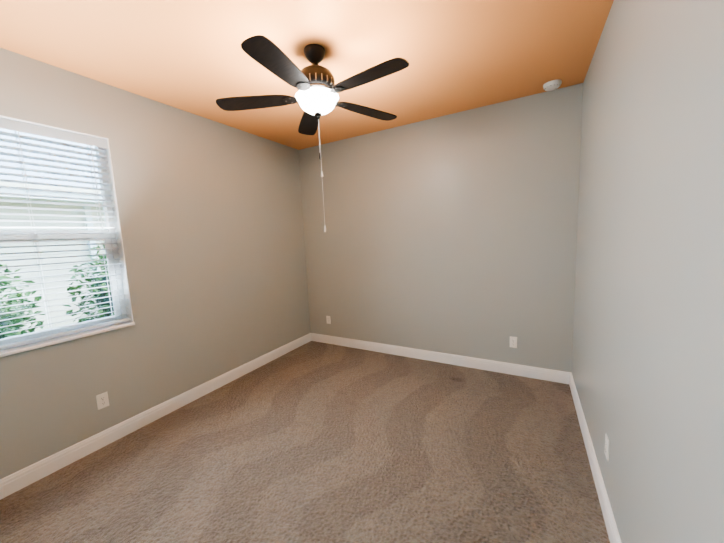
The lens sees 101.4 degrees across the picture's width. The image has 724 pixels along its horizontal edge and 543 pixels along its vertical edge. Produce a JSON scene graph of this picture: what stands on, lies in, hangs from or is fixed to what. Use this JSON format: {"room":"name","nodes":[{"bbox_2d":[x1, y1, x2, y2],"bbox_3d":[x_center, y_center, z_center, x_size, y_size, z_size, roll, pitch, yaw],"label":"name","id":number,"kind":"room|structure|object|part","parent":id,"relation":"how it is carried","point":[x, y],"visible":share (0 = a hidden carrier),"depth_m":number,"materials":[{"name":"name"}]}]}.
{"room":"empty bedroom","nodes":[
{"label":"empty bedroom","id":0,"kind":"room"},
{"bbox_2d":[0,48,310,478],"bbox_3d":[-1.757,-0.113,2.794,0.150,2.750,3.860,1,8,29],"label":"wall","id":1,"kind":"structure","parent":0,"point":[211,220],"depth_m":2.64,"materials":[{"name":"grey paint"}]},
{"bbox_2d":[0,131,126,349],"bbox_3d":[-2.243,-0.236,2.009,0.063,1.470,0.940,1,8,29],"label":"window","id":2,"kind":"structure","parent":1,"relation":"in","point":[120,302],"depth_m":2.23,"materials":[{"name":"white plastic"}]},
{"bbox_2d":[0,117,130,349],"bbox_3d":[-2.177,-0.249,1.970,0.066,1.425,0.931,1,8,29],"label":"window blind","id":3,"kind":"object","parent":2,"relation":"attached to","point":[25,127],"visible":1,"depth_m":2.05,"materials":[{"name":"white plastic"}]},
{"bbox_2d":[0,115,133,321],"bbox_3d":[-2.178,-0.235,1.973,0.085,1.470,0.940,1,8,29],"label":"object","id":4,"kind":"object","parent":1,"relation":"attached to","point":[118,234],"visible":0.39,"depth_m":2.35,"materials":[{"name":"white"}]},
{"bbox_2d":[0,321,134,356],"bbox_3d":[-2.137,0.484,2.052,0.107,0.022,0.939,1,8,29],"label":"window ledge","id":5,"kind":"object","parent":1,"relation":"attached to","point":[26,347],"visible":0.98,"depth_m":2.07,"materials":[{"name":"white wood"}]},
{"bbox_2d":[96,392,108,409],"bbox_3d":[-1.986,0.990,2.270,0.008,0.115,0.070,1,8,29],"label":"electrical outlet","id":6,"kind":"object","parent":1,"relation":"attached to","point":[102,399],"visible":1,"depth_m":2.27,"materials":[{"name":"white plastic"}]},
{"bbox_2d":[0,333,310,499],"bbox_3d":[-1.628,1.194,2.908,0.015,0.118,3.560,1,8,29],"label":"baseboard","id":7,"kind":"structure","parent":1,"relation":"attached to","point":[27,476],"depth_m":2.39,"materials":[{"name":"white wood"}]},
{"bbox_2d":[0,341,609,542],"bbox_3d":[-0.230,1.343,2.140,3.510,0.120,3.860,1,8,29],"label":"floor","id":8,"kind":"structure","parent":0,"point":[314,442],"depth_m":1.97,"materials":[{"name":"carpet"}]},
{"bbox_2d":[0,0,613,149],"bbox_3d":[-0.355,-1.519,1.803,3.510,0.150,3.860,1,8,29],"label":"ceiling","id":9,"kind":"structure","parent":0,"point":[192,56],"depth_m":1.94,"materials":[{"name":"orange paint"}]},
{"bbox_2d":[216,35,408,231],"bbox_3d":[-0.274,-0.869,2.000,1.286,1.194,1.293,1,8,29],"label":"fan","id":10,"kind":"object","parent":9,"relation":"hanging from","point":[316,97],"visible":1,"depth_m":1.90,"materials":[{"name":"black wood"}]},
{"bbox_3d":[-0.300,-1.123,2.005,0.292,0.101,0.292,1,8,29],"label":"lamp shade","id":11,"kind":"part","parent":10,"relation":"part of","materials":[{"name":"white glass"}]},
{"bbox_3d":[-0.306,-1.248,1.990,0.248,0.435,0.248,1,8,29],"label":"motor","id":12,"kind":"part","parent":10,"relation":"part of","materials":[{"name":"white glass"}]},
{"bbox_2d":[543,79,561,90],"bbox_3d":[1.641,-1.597,2.557,0.136,0.044,0.136,1,8,29],"label":"smoke detector","id":13,"kind":"object","parent":9,"relation":"attached to","point":[551,85],"visible":1,"depth_m":2.52,"materials":[{"name":"white plastic"}]},
{"bbox_2d":[299,83,582,371],"bbox_3d":[0.612,-0.309,3.575,3.210,2.750,0.150,1,8,29],"label":"wall","id":14,"kind":"structure","parent":0,"point":[455,233],"depth_m":3.24,"materials":[{"name":"grey paint"}]},
{"bbox_2d":[326,316,330,323],"bbox_3d":[-0.480,0.692,4.243,0.070,0.115,0.008,1,8,29],"label":"electrical outlet","id":15,"kind":"object","parent":14,"relation":"attached to","point":[328,319],"visible":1,"depth_m":4.24,"materials":[{"name":"white plastic"}]},
{"bbox_2d":[311,333,570,383],"bbox_3d":[0.629,1.007,3.658,3.210,0.118,0.015,1,8,29],"label":"baseboard","id":16,"kind":"structure","parent":14,"relation":"attached to","point":[521,370],"depth_m":3.41,"materials":[{"name":"white wood"}]},
{"bbox_2d":[510,337,516,347],"bbox_3d":[1.577,0.737,3.088,0.070,0.115,0.008,1,8,29],"label":"electrical outlet","id":17,"kind":"object","parent":14,"relation":"attached to","point":[513,342],"visible":1,"depth_m":3.08,"materials":[{"name":"white plastic"}]},
{"bbox_2d":[571,0,723,542],"bbox_3d":[1.172,-0.048,1.150,0.150,2.750,3.860,1,8,29],"label":"wall","id":18,"kind":"structure","parent":0,"point":[647,371],"depth_m":1.02,"materials":[{"name":"grey paint"}]},
{"bbox_2d":[569,373,621,542],"bbox_3d":[1.157,1.256,1.344,0.015,0.118,3.560,1,8,29],"label":"baseboard","id":19,"kind":"structure","parent":18,"relation":"attached to","point":[611,526],"depth_m":1.73,"materials":[{"name":"white wood"}]},
{"bbox_2d":[604,433,609,460],"bbox_3d":[1.294,0.929,1.568,0.008,0.115,0.070,1,8,29],"label":"electrical outlet","id":20,"kind":"object","parent":18,"relation":"attached to","point":[606,449],"visible":1,"depth_m":1.56,"materials":[{"name":"white plastic"}]},
{"label":"outside","id":21,"kind":"structure","parent":0,"visible":0},
{"bbox_3d":[-7.858,1.479,6.313,13.830,0.100,21.000,1,8,29],"label":"ground","id":22,"kind":"structure","parent":21,"visible":0},
{"bbox_2d":[0,264,44,338],"bbox_3d":[-3.513,0.526,2.201,1.536,2.379,1.489,1,8,29],"label":"bush","id":23,"kind":"object","parent":22,"relation":"on","point":[10,315],"depth_m":2.51,"materials":[{"name":"green plant"}]},
{"bbox_2d":[0,128,107,332],"bbox_3d":[-6.756,-0.906,5.352,5.000,4.760,19.000,1,8,29],"label":"house","id":24,"kind":"structure","parent":22,"relation":"on","point":[44,267],"depth_m":4.68,"materials":[{"name":"white"}]},
{"bbox_2d":[63,242,114,322],"bbox_3d":[-2.648,0.377,3.528,1.350,2.289,1.307,1,8,29],"label":"bush","id":25,"kind":"object","parent":22,"relation":"on","point":[104,294],"depth_m":3.15,"materials":[{"name":"green plant"}]}
]}

